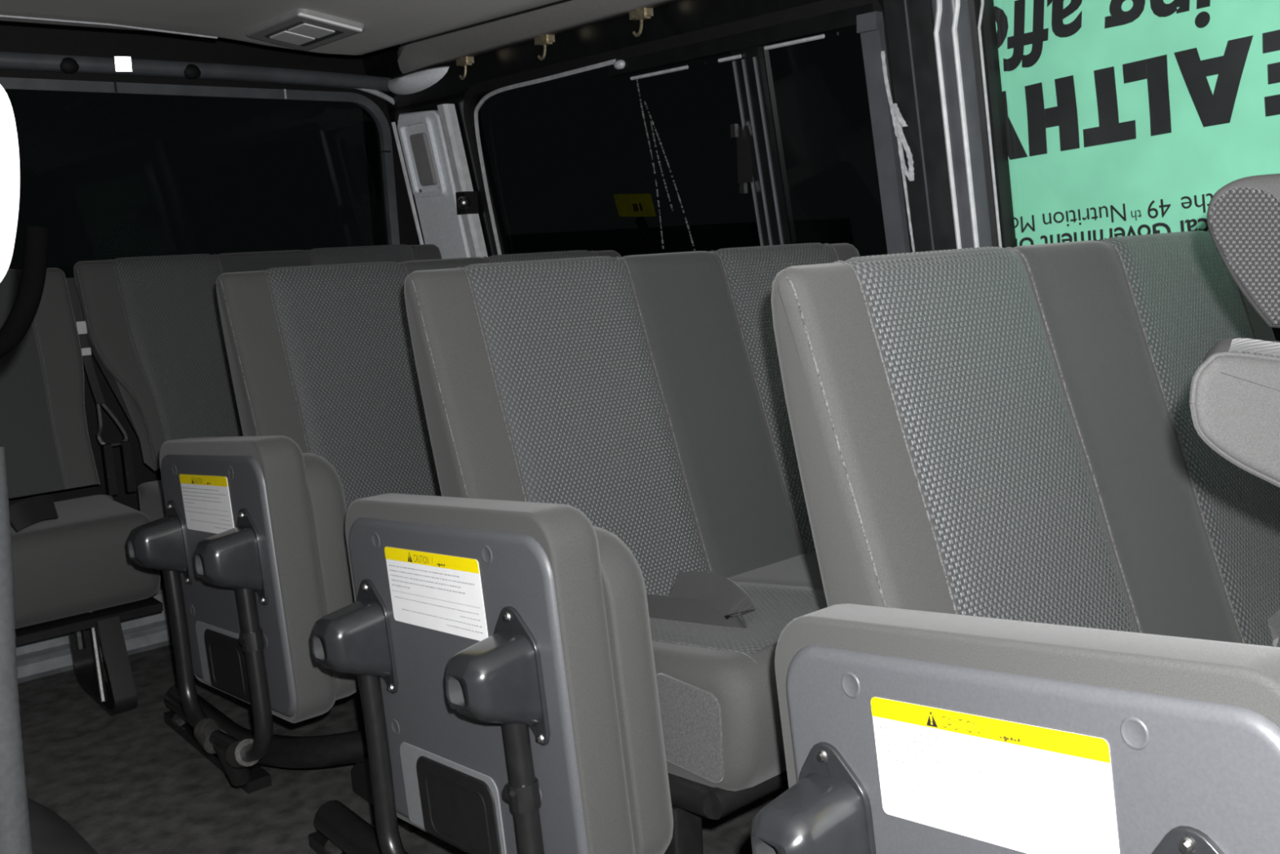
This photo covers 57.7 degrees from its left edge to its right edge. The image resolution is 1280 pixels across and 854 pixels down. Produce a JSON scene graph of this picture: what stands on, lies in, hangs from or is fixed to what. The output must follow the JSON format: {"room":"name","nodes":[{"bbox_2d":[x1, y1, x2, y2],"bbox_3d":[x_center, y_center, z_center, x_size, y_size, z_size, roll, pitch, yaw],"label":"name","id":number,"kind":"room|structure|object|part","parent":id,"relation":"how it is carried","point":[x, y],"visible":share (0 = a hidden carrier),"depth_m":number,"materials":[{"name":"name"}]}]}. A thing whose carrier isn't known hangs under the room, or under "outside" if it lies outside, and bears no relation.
{"room":"vehicle interior","nodes":[
{"label":"vehicle interior","id":0,"kind":"room"},
{"bbox_2d":[0,84,20,282],"bbox_3d":[-0.176,-0.063,0.309,0.026,0.074,0.023,0,10,15],"label":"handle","id":1,"kind":"object","parent":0,"point":[10,178],"visible":1,"depth_m":0.30,"materials":[{"name":"white plastic"}]},
{"bbox_2d":[0,446,32,853],"bbox_3d":[-0.440,0.167,0.776,0.052,0.304,0.106,-5,10,-14],"label":"seal","id":2,"kind":"object","parent":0,"point":[15,837],"visible":1,"depth_m":0.77,"materials":[{"name":"grey rubber"}]},
{"bbox_2d":[0,226,48,358],"bbox_3d":[-0.605,-0.121,1.102,0.095,0.134,0.030,-5,10,-14],"label":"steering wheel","id":3,"kind":"object","parent":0,"point":[26,304],"visible":1,"depth_m":1.10,"materials":[{"name":"black plastic"}]},
{"bbox_2d":[0,25,383,584],"bbox_3d":[-1.408,-0.297,2.976,2.040,1.572,0.128,-11,12,-39],"label":"wall","id":4,"kind":"structure","parent":0,"point":[11,37],"depth_m":3.01,"materials":[{"name":"grey plastic"}]},
{"bbox_2d":[0,77,399,290],"bbox_3d":[-1.365,-0.551,2.854,1.700,0.579,0.030,-11,12,-39],"label":"window","id":5,"kind":"structure","parent":4,"relation":"in","point":[114,170],"depth_m":3.02,"materials":[{"name":"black glass"}]},
{"bbox_2d":[0,20,399,50],"bbox_3d":[-0.258,-0.812,1.473,2.040,0.026,3.910,-11,12,-39],"label":"trim","id":6,"kind":"structure","parent":4,"relation":"attached to","point":[2,23],"depth_m":2.89,"materials":[{"name":"black plastic"}]},
{"bbox_2d":[0,49,417,346],"bbox_3d":[-1.372,-0.552,2.861,1.828,0.706,0.027,-11,12,-39],"label":"trim","id":7,"kind":"structure","parent":4,"relation":"attached to","point":[406,227],"depth_m":3.11,"materials":[{"name":"grey plastic"}]},
{"bbox_2d":[361,0,883,113],"bbox_3d":[0.349,-0.819,2.074,0.057,0.174,3.528,-11,12,-39],"label":"trim","id":8,"kind":"structure","parent":4,"relation":"attached to","point":[683,16],"depth_m":2.63,"materials":[{"name":"black plastic"}]},
{"bbox_2d":[0,0,564,55],"bbox_3d":[-0.214,-0.718,1.146,1.496,0.212,3.170,-11,12,-39],"label":"ceiling","id":9,"kind":"structure","parent":0,"point":[388,24],"depth_m":2.27,"materials":[{"name":"grey fabric"}]},
{"bbox_2d":[0,14,217,39],"bbox_3d":[-1.296,-0.750,2.107,1.071,0.015,0.016,-11,12,-39],"label":"trim","id":10,"kind":"structure","parent":9,"relation":"attached to","point":[1,15],"depth_m":2.29,"materials":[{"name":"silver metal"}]},
{"bbox_2d":[245,8,364,50],"bbox_3d":[-0.701,-0.829,2.423,0.146,0.045,0.289,-11,12,-39],"label":"ceiling lamp","id":11,"kind":"object","parent":9,"relation":"attached to","point":[304,29],"visible":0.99,"depth_m":2.38,"materials":[{"name":"plastic"}]},
{"bbox_3d":[-0.702,-0.820,2.424,0.093,0.018,0.196,-11,12,-39],"label":"switch panel","id":12,"kind":"part","parent":11,"relation":"part of","materials":[{"name":"grey plastic"}]},
{"bbox_3d":[-0.617,-0.806,2.319,0.135,0.026,0.015,-11,12,-39],"label":"trim","id":13,"kind":"part","parent":11,"relation":"part of","materials":[{"name":"grey plastic"}]},
{"bbox_2d":[397,0,681,74],"bbox_3d":[0.363,-0.815,1.834,0.187,0.070,3.315,-11,12,-39],"label":"trim","id":14,"kind":"structure","parent":9,"relation":"attached to","point":[565,15],"depth_m":2.61,"materials":[{"name":"grey plastic"}]},
{"bbox_2d":[386,66,449,94],"bbox_3d":[-0.597,-0.904,3.047,0.068,0.058,0.318,-11,12,-39],"label":"pod","id":15,"kind":"object","parent":14,"relation":"attached to","point":[416,82],"visible":1,"depth_m":3.00,"materials":[{"name":"grey plastic"}]},
{"bbox_2d":[456,56,474,79],"bbox_3d":[-0.437,-0.895,2.903,0.020,0.052,0.055,-11,12,-39],"label":"curtain hook","id":16,"kind":"object","parent":14,"relation":"attached to","point":[464,61],"visible":1,"depth_m":2.89,"materials":[{"name":"gold metal"}]},
{"bbox_2d":[534,34,555,60],"bbox_3d":[-0.218,-0.863,2.646,0.020,0.052,0.055,-11,12,-39],"label":"curtain hook","id":17,"kind":"object","parent":14,"relation":"attached to","point":[544,40],"visible":1,"depth_m":2.63,"materials":[{"name":"gold metal"}]},
{"bbox_2d":[629,7,653,37],"bbox_3d":[0.002,-0.830,2.388,0.020,0.052,0.055,-11,12,-39],"label":"curtain hook","id":18,"kind":"object","parent":14,"relation":"attached to","point":[642,14],"visible":1,"depth_m":2.38,"materials":[{"name":"gold metal"}]},
{"bbox_2d":[17,644,788,853],"bbox_3d":[-0.022,0.694,1.528,2.125,0.034,4.420,-11,12,-39],"label":"floor","id":19,"kind":"structure","parent":0,"point":[127,782],"depth_m":2.04,"materials":[{"name":"carpet"}]},
{"bbox_2d":[26,796,97,853],"bbox_3d":[-0.986,0.627,1.680,0.357,0.139,0.722,-11,12,-39],"label":"step cover","id":20,"kind":"structure","parent":19,"relation":"on","point":[51,833],"depth_m":1.67,"materials":[{"name":"black plastic"}]},
{"bbox_2d":[0,267,163,715],"bbox_3d":[-1.405,0.144,2.343,0.695,0.898,0.592,-11,12,-39],"label":"seat","id":21,"kind":"object","parent":19,"relation":"on","point":[74,574],"visible":0.85,"depth_m":2.47,"materials":[{"name":"fabric"}]},
{"bbox_2d":[8,494,58,532],"bbox_3d":[-1.217,0.171,2.326,0.031,0.057,0.115,1,10,22],"label":"belt","id":22,"kind":"object","parent":21,"relation":"on","point":[24,513],"visible":0.91,"depth_m":2.32,"materials":[{"name":"black fabric"}]},
{"bbox_3d":[-1.534,-0.072,2.457,0.687,0.490,0.210,-11,12,-39],"label":"backrest","id":23,"kind":"part","parent":21,"relation":"part of","materials":[{"name":"fabric"}]},
{"bbox_2d":[10,494,160,629],"bbox_3d":[-1.376,0.309,2.345,0.695,0.197,0.340,-11,12,-39],"label":"seat cushion","id":24,"kind":"object","parent":21,"relation":"on","point":[74,570],"depth_m":2.35,"materials":[{"name":"fabric"}]},
{"bbox_3d":[-1.373,0.408,2.360,0.680,0.031,0.340,-11,12,-39],"label":"seat frame","id":25,"kind":"part","parent":21,"relation":"part of","materials":[{"name":"black paint"}]},
{"bbox_3d":[-1.117,0.472,2.393,0.013,0.175,0.086,-8,11,-27],"label":"brace rod","id":26,"kind":"part","parent":21,"relation":"part of","materials":[{"name":"metal"}]},
{"bbox_3d":[-1.135,0.473,2.440,0.047,0.191,0.327,-11,12,-39],"label":"leg","id":27,"kind":"part","parent":21,"relation":"part of","materials":[{"name":"black paint"}]},
{"bbox_2d":[126,435,359,786],"bbox_3d":[-0.638,0.283,1.851,0.210,0.575,0.504,-11,12,-39],"label":"seat","id":28,"kind":"object","parent":19,"relation":"on","point":[250,548],"visible":0.98,"depth_m":1.70,"materials":[{"name":"plastic"}]},
{"bbox_2d":[126,515,186,573],"bbox_3d":[-0.802,0.202,1.925,0.077,0.101,0.080,-11,12,-39],"label":"hood","id":29,"kind":"object","parent":28,"relation":"attached to","point":[161,544],"depth_m":1.90,"materials":[{"name":"black plastic"}]},
{"bbox_3d":[-0.744,0.363,1.913,0.028,0.288,0.132,-10,12,-37],"label":"leg","id":30,"kind":"part","parent":28,"relation":"part of","materials":[{"name":"black paint"}]},
{"bbox_2d":[182,487,231,529],"bbox_3d":[-0.680,0.124,1.819,0.001,0.069,0.203,-11,12,-39],"label":"print","id":31,"kind":"object","parent":28,"relation":"attached to","point":[182,487],"depth_m":1.82},
{"bbox_3d":[-0.666,0.374,1.861,0.003,0.128,0.233,-11,12,-39],"label":"recess frame","id":32,"kind":"part","parent":28,"relation":"part of","materials":[{"name":"plastic"}]},
{"bbox_2d":[193,525,262,591],"bbox_3d":[-0.596,0.197,1.676,0.077,0.101,0.080,-11,12,-39],"label":"hood","id":33,"kind":"object","parent":28,"relation":"attached to","point":[232,557],"depth_m":1.65,"materials":[{"name":"black plastic"}]},
{"bbox_3d":[-0.651,0.234,1.827,0.019,0.425,0.477,-11,12,-39],"label":"plate","id":34,"kind":"part","parent":28,"relation":"part of","materials":[{"name":"grey plastic"}]},
{"bbox_3d":[-0.650,0.531,1.853,0.034,0.087,0.058,3,11,31],"label":"pivot post","id":35,"kind":"part","parent":28,"relation":"part of","materials":[{"name":"black metal"}]},
{"bbox_3d":[-0.575,0.362,1.710,0.031,0.306,0.098,-11,12,-39],"label":"leg","id":36,"kind":"part","parent":28,"relation":"part of","materials":[{"name":"black paint"}]},
{"bbox_2d":[73,244,441,647],"bbox_3d":[-0.782,0.015,2.919,0.975,0.917,0.499,-11,12,-39],"label":"seat","id":37,"kind":"object","parent":19,"relation":"on","point":[155,333],"visible":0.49,"depth_m":2.78,"materials":[{"name":"fabric"}]},
{"bbox_2d":[66,277,136,495],"bbox_3d":[-1.259,-0.098,2.720,0.069,0.502,0.137,-11,12,-39],"label":"belt","id":38,"kind":"object","parent":37,"relation":"hanging from","point":[126,447],"visible":0.95,"depth_m":2.70,"materials":[{"name":"fabric"}]},
{"bbox_2d":[137,480,166,521],"bbox_3d":[-0.720,0.160,2.874,0.910,0.186,0.323,-11,12,-39],"label":"seat cushion","id":39,"kind":"object","parent":37,"relation":"on","point":[151,496],"depth_m":2.63,"materials":[{"name":"fabric"}]},
{"bbox_3d":[-1.024,0.402,2.657,0.034,0.264,0.272,-11,12,-39],"label":"leg","id":40,"kind":"part","parent":37,"relation":"part of","materials":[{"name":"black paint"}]},
{"bbox_3d":[-1.097,-0.171,2.815,0.249,0.487,0.214,-11,12,-39],"label":"patterned panel","id":41,"kind":"part","parent":37,"relation":"part of","materials":[{"name":"fabric"}]},
{"bbox_3d":[-0.885,-0.205,2.994,0.975,0.490,0.210,-11,12,-39],"label":"backrest","id":42,"kind":"part","parent":37,"relation":"part of","materials":[{"name":"fabric"}]},
{"bbox_3d":[-0.696,-0.245,3.148,0.310,0.487,0.214,-11,12,-39],"label":"patterned panel","id":43,"kind":"part","parent":37,"relation":"part of","materials":[{"name":"fabric"}]},
{"bbox_2d":[164,249,621,832],"bbox_3d":[-0.326,0.122,2.247,1.016,0.886,0.820,-11,12,-39],"label":"seat","id":44,"kind":"object","parent":19,"relation":"on","point":[321,357],"visible":0.26,"depth_m":2.09,"materials":[{"name":"fabric"}]},
{"bbox_3d":[-0.794,0.596,2.168,0.042,0.020,0.425,-11,12,-39],"label":"floor rail","id":45,"kind":"part","parent":44,"relation":"part of","materials":[{"name":"black metal"}]},
{"bbox_3d":[-0.505,-0.055,2.141,0.278,0.487,0.214,-11,12,-39],"label":"patterned panel","id":46,"kind":"part","parent":44,"relation":"part of","materials":[{"name":"fabric"}]},
{"bbox_3d":[-0.417,0.491,1.898,0.042,0.280,0.196,-11,12,-39],"label":"leg","id":47,"kind":"part","parent":44,"relation":"part of","materials":[{"name":"black paint"}]},
{"bbox_3d":[-0.329,-0.083,2.289,0.907,0.490,0.210,-11,12,-39],"label":"backrest","id":48,"kind":"part","parent":44,"relation":"part of","materials":[{"name":"fabric"}]},
{"bbox_3d":[-0.143,-0.122,2.440,0.279,0.487,0.214,-11,12,-39],"label":"patterned panel","id":49,"kind":"part","parent":44,"relation":"part of","materials":[{"name":"fabric"}]},
{"bbox_2d":[311,493,673,853],"bbox_3d":[-0.194,0.350,1.355,0.210,0.575,0.504,-11,12,-39],"label":"seat","id":50,"kind":"object","parent":19,"relation":"on","point":[500,652],"visible":1,"depth_m":1.21,"materials":[{"name":"plastic"}]},
{"bbox_2d":[311,599,391,677],"bbox_3d":[-0.358,0.269,1.429,0.077,0.101,0.080,-11,12,-39],"label":"hood","id":51,"kind":"object","parent":50,"relation":"attached to","point":[355,637],"depth_m":1.41,"materials":[{"name":"black plastic"}]},
{"bbox_3d":[-0.300,0.431,1.416,0.028,0.288,0.132,-10,12,-37],"label":"leg","id":52,"kind":"part","parent":50,"relation":"part of","materials":[{"name":"black paint"}]},
{"bbox_2d":[388,564,482,633],"bbox_3d":[-0.236,0.191,1.323,0.001,0.069,0.203,-11,12,-39],"label":"print","id":53,"kind":"object","parent":50,"relation":"attached to","point":[388,564],"depth_m":1.32},
{"bbox_3d":[-0.222,0.441,1.365,0.003,0.128,0.233,-11,12,-39],"label":"recess frame","id":54,"kind":"part","parent":50,"relation":"part of","materials":[{"name":"plastic"}]},
{"bbox_3d":[-0.207,0.302,1.330,0.019,0.425,0.477,-11,12,-39],"label":"plate","id":55,"kind":"part","parent":50,"relation":"part of","materials":[{"name":"grey plastic"}]},
{"bbox_2d":[444,630,542,725],"bbox_3d":[-0.152,0.265,1.180,0.077,0.101,0.080,-11,12,-39],"label":"hood","id":56,"kind":"object","parent":50,"relation":"attached to","point":[497,678],"depth_m":1.16,"materials":[{"name":"black plastic"}]},
{"bbox_3d":[-0.131,0.429,1.214,0.031,0.306,0.098,-11,12,-39],"label":"leg","id":57,"kind":"part","parent":50,"relation":"part of","materials":[{"name":"black paint"}]},
{"bbox_2d":[308,242,859,853],"bbox_3d":[0.107,0.186,1.739,1.016,0.886,0.820,-11,12,-39],"label":"seat","id":58,"kind":"object","parent":19,"relation":"on","point":[642,395],"visible":0.56,"depth_m":1.63,"materials":[{"name":"fabric"}]},
{"bbox_3d":[-0.362,0.661,1.661,0.042,0.020,0.425,-11,12,-39],"label":"floor rail","id":59,"kind":"part","parent":58,"relation":"part of","materials":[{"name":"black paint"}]},
{"bbox_3d":[-0.072,0.009,1.634,0.278,0.487,0.214,-11,12,-39],"label":"patterned panel","id":60,"kind":"part","parent":58,"relation":"part of","materials":[{"name":"fabric"}]},
{"bbox_3d":[0.104,-0.018,1.782,0.907,0.490,0.210,-11,12,-39],"label":"backrest","id":61,"kind":"part","parent":58,"relation":"part of","materials":[{"name":"fabric"}]},
{"bbox_3d":[0.015,0.556,1.391,0.042,0.280,0.196,-11,12,-39],"label":"leg","id":62,"kind":"part","parent":58,"relation":"part of","materials":[{"name":"black paint"}]},
{"bbox_2d":[646,571,755,627],"bbox_3d":[0.077,0.220,1.451,0.058,0.084,0.194,-11,12,-39],"label":"belt","id":63,"kind":"object","parent":58,"relation":"on","point":[708,597],"visible":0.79,"depth_m":1.43,"materials":[{"name":"grey fabric"}]},
{"bbox_3d":[0.293,0.352,1.653,0.861,0.068,0.355,-11,12,-39],"label":"seat frame","id":64,"kind":"part","parent":58,"relation":"part of","materials":[{"name":"black paint"}]},
{"bbox_2d":[652,552,823,791],"bbox_3d":[0.303,0.282,1.644,0.854,0.210,0.404,-11,12,-39],"label":"seat cushion","id":65,"kind":"object","parent":58,"relation":"on","point":[717,691],"depth_m":1.29,"materials":[{"name":"fabric"}]},
{"bbox_3d":[0.101,0.236,1.491,0.272,0.056,0.372,-11,12,-39],"label":"patterned panel","id":66,"kind":"part","parent":58,"relation":"part of","materials":[{"name":"fabric"}]},
{"bbox_3d":[0.289,-0.058,1.933,0.279,0.487,0.214,-11,12,-39],"label":"patterned panel","id":67,"kind":"part","parent":58,"relation":"part of","materials":[{"name":"fabric"}]},
{"bbox_2d":[770,230,1279,647],"bbox_3d":[0.535,0.250,1.237,1.016,0.886,0.820,-11,12,-39],"label":"seat","id":68,"kind":"object","parent":19,"relation":"on","point":[992,432],"visible":0.71,"depth_m":1.15,"materials":[{"name":"fabric"}]},
{"bbox_3d":[0.356,0.073,1.132,0.278,0.487,0.214,-11,12,-39],"label":"patterned panel","id":69,"kind":"part","parent":68,"relation":"part of","materials":[{"name":"fabric"}]},
{"bbox_2d":[750,603,1279,853],"bbox_3d":[0.281,0.407,0.832,0.210,0.575,0.456,-10,11,-38],"label":"seat","id":70,"kind":"object","parent":68,"relation":"attached to","point":[904,731],"visible":1,"depth_m":0.78,"materials":[{"name":"grey plastic"}]},
{"bbox_2d":[750,773,869,853],"bbox_3d":[0.129,0.329,0.900,0.077,0.101,0.073,-10,11,-38],"label":"hood","id":71,"kind":"object","parent":70,"relation":"attached to","point":[821,813],"depth_m":0.88,"materials":[{"name":"black plastic"}]},
{"bbox_2d":[879,725,1108,853],"bbox_3d":[0.238,0.247,0.803,0.001,0.069,0.184,-10,11,-38],"label":"print","id":72,"kind":"object","parent":70,"relation":"attached to","point":[886,727],"depth_m":0.80},
{"bbox_3d":[0.718,0.006,1.431,0.279,0.487,0.214,-11,12,-39],"label":"patterned panel","id":73,"kind":"part","parent":68,"relation":"part of","materials":[{"name":"fabric"}]},
{"bbox_2d":[1189,173,1279,487],"bbox_3d":[0.482,-0.018,0.781,0.194,0.310,0.320,2,11,27],"label":"seat","id":74,"kind":"object","parent":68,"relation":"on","point":[1234,397],"visible":1,"depth_m":0.68,"materials":[{"name":"fabric"}]},
{"bbox_3d":[0.453,0.045,0.730,0.240,0.201,0.124,-2,10,5],"label":"backrest","id":75,"kind":"part","parent":74,"relation":"part of","materials":[{"name":"fabric"}]},
{"bbox_3d":[0.452,-0.122,0.839,0.087,0.101,0.034,-2,10,3],"label":"patterned panel","id":76,"kind":"part","parent":74,"relation":"part of","materials":[{"name":"fabric"}]},
{"bbox_3d":[0.430,-0.034,0.726,0.191,0.044,0.078,-3,9,1],"label":"patterned panel","id":77,"kind":"part","parent":74,"relation":"part of","materials":[{"name":"fabric"}]},
{"bbox_2d":[1271,327,1279,341],"bbox_3d":[0.523,0.093,2.338,0.175,0.833,3.528,-11,12,-39],"label":"wall","id":78,"kind":"structure","parent":0,"point":[1276,331],"depth_m":1.69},
{"bbox_2d":[16,583,172,683],"bbox_3d":[-1.162,0.457,2.782,1.785,0.128,0.102,-11,12,-39],"label":"trim","id":79,"kind":"structure","parent":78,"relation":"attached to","point":[51,655],"depth_m":2.65,"materials":[{"name":"grey metal"}]},
{"bbox_2d":[355,88,425,244],"bbox_3d":[-0.728,-0.695,3.320,0.259,0.564,0.015,-11,12,-39],"label":"trim","id":80,"kind":"structure","parent":78,"relation":"attached to","point":[381,95],"depth_m":3.28,"materials":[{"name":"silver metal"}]},
{"bbox_2d":[391,121,423,244],"bbox_3d":[-0.657,-0.646,3.353,0.093,0.453,0.010,-11,12,-39],"label":"trim","id":81,"kind":"structure","parent":78,"relation":"attached to","point":[393,125],"depth_m":3.33,"materials":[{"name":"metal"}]},
{"bbox_2d":[397,110,471,258],"bbox_3d":[-0.571,-0.639,3.271,0.121,0.489,0.230,-11,12,-39],"label":"trim","id":82,"kind":"structure","parent":78,"relation":"attached to","point":[421,135],"depth_m":3.24,"materials":[{"name":"grey plastic"}]},
{"bbox_3d":[-0.607,-0.748,3.237,0.054,0.208,0.162,-11,12,-39],"label":"recess frame","id":83,"kind":"part","parent":82,"relation":"part of","materials":[{"name":"grey plastic"}]},
{"bbox_3d":[-0.601,-0.744,3.234,0.039,0.140,0.081,-11,12,-39],"label":"recess panel","id":84,"kind":"part","parent":82,"relation":"part of","materials":[{"name":"plastic"}]},
{"bbox_2d":[387,92,493,257],"bbox_3d":[-0.070,-0.598,2.715,0.111,0.476,2.057,-11,12,-39],"label":"trim","id":85,"kind":"structure","parent":78,"relation":"attached to","point":[458,102],"depth_m":3.15,"materials":[{"name":"grey plastic"}]},
{"bbox_2d":[436,103,488,257],"bbox_3d":[-0.469,-0.628,3.138,0.114,0.468,0.067,-11,12,-39],"label":"trim","id":86,"kind":"structure","parent":78,"relation":"attached to","point":[467,202],"depth_m":3.12,"materials":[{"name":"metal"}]},
{"bbox_2d":[462,0,912,257],"bbox_3d":[0.029,-0.553,2.598,0.148,0.561,1.377,-11,12,-39],"label":"window","id":87,"kind":"structure","parent":78,"relation":"in","point":[777,127],"depth_m":2.44,"materials":[{"name":"black glass"}]},
{"bbox_3d":[-0.077,-0.574,2.729,0.089,0.493,0.994,-11,12,-39],"label":"sliding pane","id":88,"kind":"part","parent":87,"relation":"part of","materials":[{"name":"clear glass"}]},
{"bbox_3d":[0.351,-0.508,2.216,0.089,0.493,0.348,-11,12,-39],"label":"sliding pane","id":89,"kind":"part","parent":87,"relation":"part of","materials":[{"name":"clear glass"}]},
{"bbox_2d":[880,50,915,252],"bbox_3d":[0.469,-0.472,2.042,0.068,0.366,0.056,-11,12,-39],"label":"strap","id":90,"kind":"object","parent":78,"relation":"attached to","point":[897,118],"visible":0.99,"depth_m":2.02,"materials":[{"name":"white fabric"}]},
{"bbox_2d":[903,0,934,250],"bbox_3d":[0.475,-0.527,1.984,0.110,0.596,0.004,-11,12,-39],"label":"trim","id":91,"kind":"structure","parent":78,"relation":"attached to","point":[904,1],"depth_m":1.99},
{"bbox_2d":[883,0,999,252],"bbox_3d":[0.510,-0.527,1.973,0.145,0.595,0.170,-11,12,-39],"label":"door frame","id":92,"kind":"structure","parent":78,"relation":"attached to","point":[919,11],"depth_m":1.98,"materials":[{"name":"paint"}]},
{"bbox_2d":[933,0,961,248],"bbox_3d":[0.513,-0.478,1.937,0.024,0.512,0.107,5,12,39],"label":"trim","id":93,"kind":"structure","parent":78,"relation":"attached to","point":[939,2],"depth_m":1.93,"materials":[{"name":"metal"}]},
{"bbox_2d":[930,0,991,248],"bbox_3d":[0.538,-0.479,1.938,0.128,0.510,0.055,-11,12,-39],"label":"trim","id":94,"kind":"structure","parent":78,"relation":"attached to","point":[964,34],"depth_m":1.92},
{"bbox_2d":[977,0,1001,247],"bbox_3d":[0.573,-0.476,1.905,0.020,0.511,0.103,5,12,39],"label":"trim","id":95,"kind":"structure","parent":78,"relation":"attached to","point":[979,28],"depth_m":1.90,"materials":[{"name":"silver metal"}]},
{"bbox_2d":[976,0,1016,248],"bbox_3d":[1.075,-0.391,1.384,0.137,0.561,1.496,-11,12,-39],"label":"window","id":96,"kind":"structure","parent":78,"relation":"in","point":[988,32],"depth_m":1.92,"materials":[{"name":"black glass"}]},
{"bbox_2d":[993,0,1279,246],"bbox_3d":[1.012,-0.437,1.476,0.109,0.570,1.606,-11,12,-39],"label":"poster","id":97,"kind":"object","parent":78,"relation":"attached to","point":[1123,117],"visible":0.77,"depth_m":1.78,"materials":[{"name":"green paper"}]},
{"bbox_3d":[-1.528,0.018,1.617,0.034,1.445,2.210,-11,12,-39],"label":"wall","id":98,"kind":"structure","parent":0,"visible":0},
{"bbox_2d":[0,51,391,92],"bbox_3d":[-1.368,-0.852,2.735,1.785,0.051,0.064,-11,12,-39],"label":"trim","id":99,"kind":"structure","parent":98,"relation":"attached to","point":[9,60],"depth_m":2.91,"materials":[{"name":"black plastic"}]}
]}

